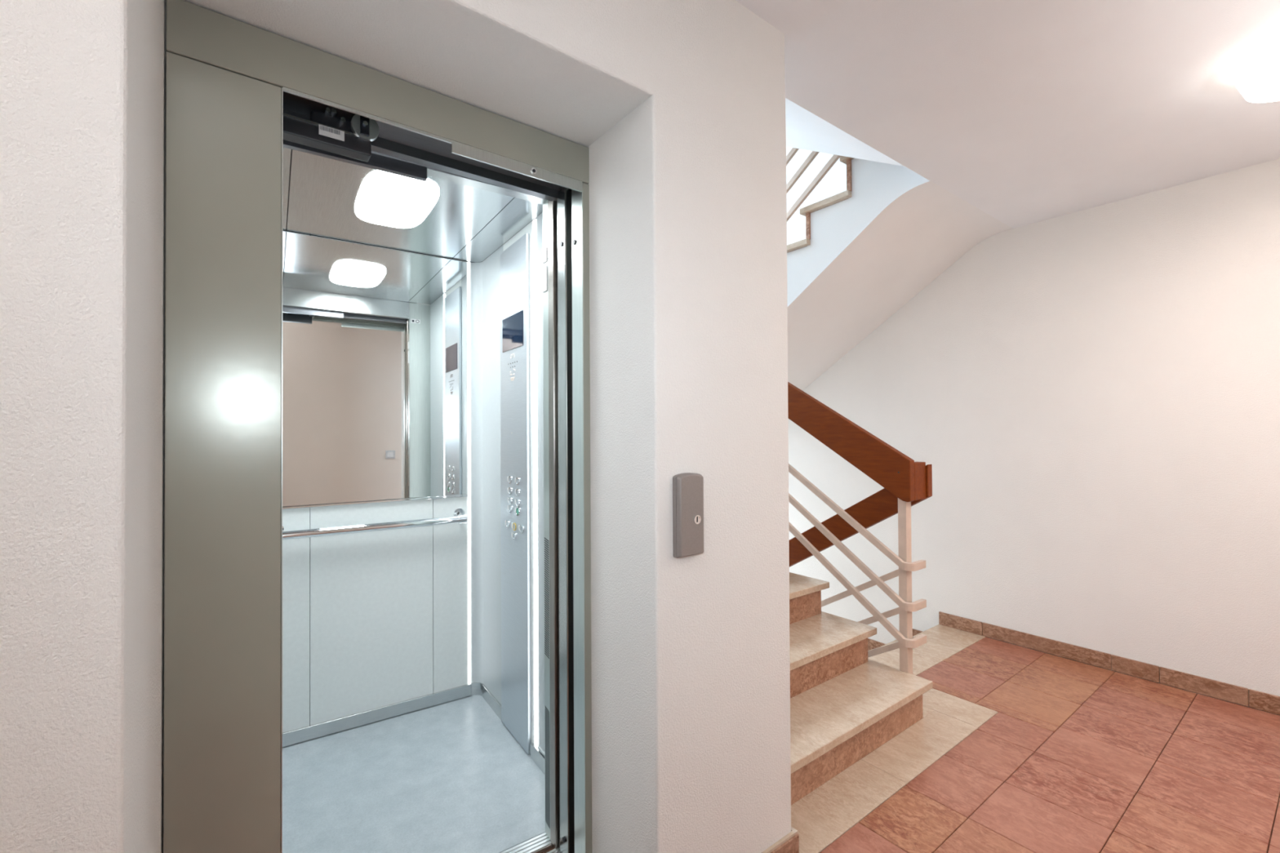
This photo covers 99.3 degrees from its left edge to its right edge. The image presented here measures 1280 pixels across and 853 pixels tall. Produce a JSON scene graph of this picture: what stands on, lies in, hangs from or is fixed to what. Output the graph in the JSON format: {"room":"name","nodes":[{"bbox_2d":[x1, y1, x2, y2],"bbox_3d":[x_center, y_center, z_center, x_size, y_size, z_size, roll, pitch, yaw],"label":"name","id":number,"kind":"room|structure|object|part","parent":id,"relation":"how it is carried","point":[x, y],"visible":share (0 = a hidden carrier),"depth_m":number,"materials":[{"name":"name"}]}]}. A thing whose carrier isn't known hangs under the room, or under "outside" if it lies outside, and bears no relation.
{"room":"elevator lobby","nodes":[
{"label":"elevator lobby","id":0,"kind":"room"},
{"bbox_2d":[0,0,791,852],"bbox_3d":[-0.799,-0.100,0.949,2.866,2.830,0.365,0,-1,-37],"label":"wall","id":1,"kind":"structure","parent":0,"point":[677,107],"depth_m":1.29,"materials":[{"name":"paint"}]},
{"bbox_2d":[163,0,591,852],"bbox_3d":[-0.564,0.267,1.378,0.960,2.181,0.175,0,-1,-37],"label":"door frame","id":2,"kind":"structure","parent":1,"relation":"attached to","point":[227,78],"depth_m":1.10,"materials":[{"name":"paint"}]},
{"bbox_3d":[-0.841,0.301,1.103,0.184,2.031,0.060,0,-1,-37],"label":"panel","id":3,"kind":"part","parent":2,"relation":"part of","materials":[{"name":"paint"}]},
{"bbox_3d":[-0.225,0.289,1.693,0.040,2.060,0.056,0,-1,-37],"label":"slam post","id":4,"kind":"part","parent":2,"relation":"part of","materials":[{"name":"metal"}]},
{"bbox_2d":[283,91,563,200],"bbox_3d":[-0.567,-0.775,1.411,0.970,0.214,0.153,0,-1,-37],"label":"operator","id":5,"kind":"object","parent":1,"relation":"attached to","point":[306,122],"visible":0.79,"depth_m":1.38,"materials":[{"name":"metal"}]},
{"bbox_2d":[672,472,703,558],"bbox_3d":[0.128,0.226,1.396,0.090,0.212,0.028,0,-1,-37],"label":"panel","id":6,"kind":"object","parent":1,"relation":"attached to","point":[687,487],"visible":1,"depth_m":1.38,"materials":[{"name":"silver metal"}]},
{"bbox_2d":[693,515,701,524],"bbox_3d":[0.147,0.239,1.394,0.023,0.023,0.003,0,-1,-37],"label":"keyhole","id":7,"kind":"object","parent":6,"relation":"attached to","point":[697,518],"depth_m":1.39,"materials":[{"name":"silver metal"}]},
{"bbox_2d":[761,829,799,852],"bbox_3d":[0.267,1.271,1.494,0.530,0.086,0.015,0,-1,-37],"label":"baseboard","id":8,"kind":"structure","parent":1,"relation":"attached to","point":[789,843],"depth_m":1.62,"materials":[{"name":"tile"}]},
{"bbox_2d":[282,139,559,852],"bbox_3d":[-0.889,0.251,1.999,1.025,2.250,1.180,0,-1,-34],"label":"car","id":9,"kind":"object","parent":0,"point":[420,636],"visible":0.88,"depth_m":2.34,"materials":[{"name":"grey metal"}]},
{"bbox_3d":[-1.249,-0.838,1.804,0.142,0.016,1.050,0,-1,-34],"label":"ceiling panel","id":10,"kind":"part","parent":9,"relation":"part of","materials":[{"name":"metal"}]},
{"bbox_3d":[-1.486,0.255,2.284,0.166,2.155,0.020,0,-1,-34],"label":"panel","id":11,"kind":"part","parent":9,"relation":"part of","materials":[{"name":"grey metal"}]},
{"bbox_3d":[-1.169,0.447,2.417,0.710,0.037,0.037,0,-1,-34],"label":"handrail","id":12,"kind":"part","parent":9,"relation":"part of","materials":[{"name":"silver metal"}]},
{"bbox_3d":[-1.207,0.256,2.472,0.502,2.155,0.020,0,-1,-34],"label":"panel","id":13,"kind":"part","parent":9,"relation":"part of","materials":[{"name":"grey metal"}]},
{"bbox_2d":[282,231,467,509],"bbox_3d":[-1.201,-0.236,2.464,0.830,1.163,0.054,0,-1,-37],"label":"mirror","id":14,"kind":"object","parent":9,"relation":"attached to","point":[375,335],"depth_m":2.46,"materials":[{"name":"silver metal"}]},
{"bbox_3d":[-1.192,1.301,2.448,0.858,0.056,0.011,0,-1,-34],"label":"skirting","id":15,"kind":"part","parent":9,"relation":"part of","materials":[{"name":"metal"}]},
{"bbox_2d":[354,170,439,228],"bbox_3d":[-0.904,-0.828,2.010,0.248,0.006,0.510,0,-1,-34],"label":"ceiling light","id":16,"kind":"object","parent":9,"relation":"on","point":[384,198],"depth_m":1.98,"materials":[{"name":"white plastic"}]},
{"bbox_3d":[-0.907,-0.837,2.035,0.678,0.016,1.050,0,-1,-34],"label":"ceiling panel","id":17,"kind":"part","parent":9,"relation":"part of","materials":[{"name":"metal"}]},
{"bbox_3d":[-0.929,0.256,2.660,0.164,2.155,0.020,0,-1,-34],"label":"panel","id":18,"kind":"part","parent":9,"relation":"part of","materials":[{"name":"grey metal"}]},
{"bbox_3d":[-0.870,0.443,2.641,0.036,0.053,0.081,0,-1,-34],"label":"handrail","id":19,"kind":"part","parent":9,"relation":"part of","materials":[{"name":"silver metal"}]},
{"bbox_3d":[-0.807,0.226,2.711,0.085,2.095,0.025,0,-1,11],"label":"corner panel","id":20,"kind":"part","parent":9,"relation":"part of","materials":[{"name":"metal"}]},
{"bbox_3d":[-0.801,1.303,2.697,0.085,0.060,0.029,0,-1,11],"label":"corner skirting","id":21,"kind":"part","parent":9,"relation":"part of","materials":[{"name":"metal"}]},
{"bbox_3d":[-0.694,1.301,2.562,0.009,0.060,0.280,0,-1,-34],"label":"skirting","id":22,"kind":"part","parent":9,"relation":"part of","materials":[{"name":"metal"}]},
{"bbox_3d":[-0.690,0.254,2.576,0.012,2.155,0.286,0,-1,-34],"label":"panel","id":23,"kind":"part","parent":9,"relation":"part of","materials":[{"name":"metal"}]},
{"bbox_3d":[-0.567,-0.837,2.264,0.136,0.016,1.050,0,-1,-34],"label":"ceiling panel","id":24,"kind":"part","parent":9,"relation":"part of","materials":[{"name":"metal"}]},
{"bbox_3d":[-0.536,0.269,2.326,0.014,2.106,0.308,0,-1,-34],"label":"control panel","id":25,"kind":"part","parent":9,"relation":"part of","materials":[{"name":"metal"}]},
{"bbox_3d":[-0.517,0.250,2.320,0.012,2.155,0.332,0,-1,-34],"label":"panel","id":26,"kind":"part","parent":9,"relation":"part of","materials":[{"name":"silver metal"}]},
{"bbox_3d":[-0.597,1.341,1.537,0.765,0.038,0.058,0,-1,-34],"label":"car sill","id":27,"kind":"part","parent":9,"relation":"part of","materials":[{"name":"metal"}]},
{"bbox_3d":[-0.321,1.293,2.010,0.009,0.060,0.408,0,-1,-34],"label":"skirting","id":28,"kind":"part","parent":9,"relation":"part of","materials":[{"name":"metal"}]},
{"bbox_3d":[-0.302,0.245,2.002,0.012,2.155,0.348,0,-1,-34],"label":"panel","id":29,"kind":"part","parent":9,"relation":"part of","materials":[{"name":"metal"}]},
{"bbox_3d":[-0.309,-0.557,1.769,0.002,0.045,0.030,0,-1,-34],"label":"hinge plate","id":30,"kind":"part","parent":9,"relation":"part of","materials":[{"name":"white metal"}]},
{"bbox_3d":[-0.308,-0.480,1.768,0.002,0.080,0.030,0,-1,-34],"label":"hinge plate","id":31,"kind":"part","parent":9,"relation":"part of","materials":[{"name":"white metal"}]},
{"bbox_2d":[785,97,904,166],"bbox_3d":[0.171,-1.947,3.015,1.163,1.495,2.038,0,-1,-37],"label":"wall","id":32,"kind":"structure","parent":0,"point":[805,130],"depth_m":2.47,"materials":[{"name":"paint"}]},
{"bbox_2d":[542,637,1279,852],"bbox_3d":[0.922,1.402,0.691,5.310,0.200,3.374,0,-1,-37],"label":"floor","id":33,"kind":"structure","parent":0,"point":[1014,748],"depth_m":2.07,"materials":[{"name":"tile"}]},
{"bbox_2d":[789,572,933,804],"bbox_3d":[0.215,0.672,2.956,1.170,1.356,2.123,0,-1,-37],"label":"flight","id":34,"kind":"object","parent":33,"relation":"on","point":[846,704],"visible":0.12,"depth_m":2.35,"materials":[{"name":"stone"}]},
{"bbox_2d":[787,382,932,674],"bbox_3d":[0.725,0.561,3.352,0.200,3.146,2.007,0,-1,-37],"label":"stair railing","id":35,"kind":"object","parent":34,"relation":"on","point":[906,482],"visible":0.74,"depth_m":2.72,"materials":[{"name":"brown wood"}]},
{"bbox_3d":[0.657,-0.325,3.320,0.045,1.374,1.998,0,-1,-37],"label":"handrail","id":36,"kind":"part","parent":35,"relation":"part of","materials":[{"name":"brown wood"}]},
{"bbox_3d":[0.803,0.856,3.376,0.045,1.326,1.957,0,-1,-37],"label":"handrail","id":37,"kind":"part","parent":35,"relation":"part of","materials":[{"name":"brown wood"}]},
{"bbox_3d":[1.258,0.935,2.571,0.048,1.270,0.040,0,-1,-37],"label":"newel post","id":38,"kind":"part","parent":35,"relation":"part of","materials":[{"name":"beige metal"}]},
{"bbox_2d":[735,0,1279,228],"bbox_3d":[1.016,-1.368,0.575,5.310,0.284,2.862,0,-1,-37],"label":"ceiling","id":39,"kind":"structure","parent":0,"point":[1025,112],"depth_m":1.96,"materials":[{"name":"paint"}]},
{"bbox_2d":[1233,38,1279,102],"bbox_3d":[2.145,-1.166,1.760,0.300,0.115,0.300,0,-1,-37],"label":"ceiling lamp","id":40,"kind":"object","parent":39,"relation":"attached to","point":[1257,78],"visible":1,"depth_m":1.78,"materials":[{"name":"white"}]},
{"bbox_2d":[786,146,1279,715],"bbox_3d":[2.215,-0.675,3.559,0.200,7.200,6.400,0,-1,-37],"label":"wall","id":41,"kind":"structure","parent":0,"point":[1091,397],"depth_m":3.00,"materials":[{"name":"paint"}]},
{"bbox_2d":[941,612,1279,715],"bbox_3d":[3.011,1.265,2.319,0.012,0.085,3.307,0,-1,-37],"label":"baseboard","id":42,"kind":"structure","parent":41,"relation":"attached to","point":[1253,699],"depth_m":2.88,"materials":[{"name":"tile"}]},
{"bbox_3d":[-0.265,2.871,4.642,2.444,0.200,1.200,0,-1,-37],"label":"floor","id":43,"kind":"structure","parent":0,"visible":0},
{"bbox_2d":[867,611,986,675],"bbox_3d":[1.011,2.087,3.989,1.193,1.670,2.327,0,-1,-37],"label":"flight","id":44,"kind":"object","parent":43,"relation":"on","point":[943,642],"visible":0.11,"depth_m":3.26,"materials":[{"name":"beige stone"}]},
{"bbox_3d":[1.781,1.540,3.950,0.013,0.251,0.263,0,-1,-37],"label":"skirting","id":45,"kind":"part","parent":44,"relation":"part of","materials":[{"name":"stone"}]},
{"bbox_3d":[1.938,1.370,3.741,0.013,0.251,0.263,0,-1,-37],"label":"skirting","id":46,"kind":"part","parent":44,"relation":"part of","materials":[{"name":"stone"}]},
{"bbox_3d":[-0.281,0.115,4.671,2.444,0.200,1.200,0,-1,-37],"label":"floor","id":47,"kind":"structure","parent":0,"visible":0},
{"bbox_2d":[786,155,1012,390],"bbox_3d":[1.104,-0.679,3.956,1.094,1.651,2.448,0,-1,-37],"label":"flight","id":48,"kind":"object","parent":47,"relation":"on","point":[869,247],"visible":0.46,"depth_m":3.26,"materials":[{"name":"paint"}]},
{"bbox_2d":[786,147,840,221],"bbox_3d":[0.747,-1.494,3.442,0.052,2.089,1.840,0,-1,-37],"label":"stair railing","id":49,"kind":"object","parent":48,"relation":"attached to","point":[813,154],"visible":0.02,"depth_m":3.15,"materials":[{"name":"beige metal"}]}
]}

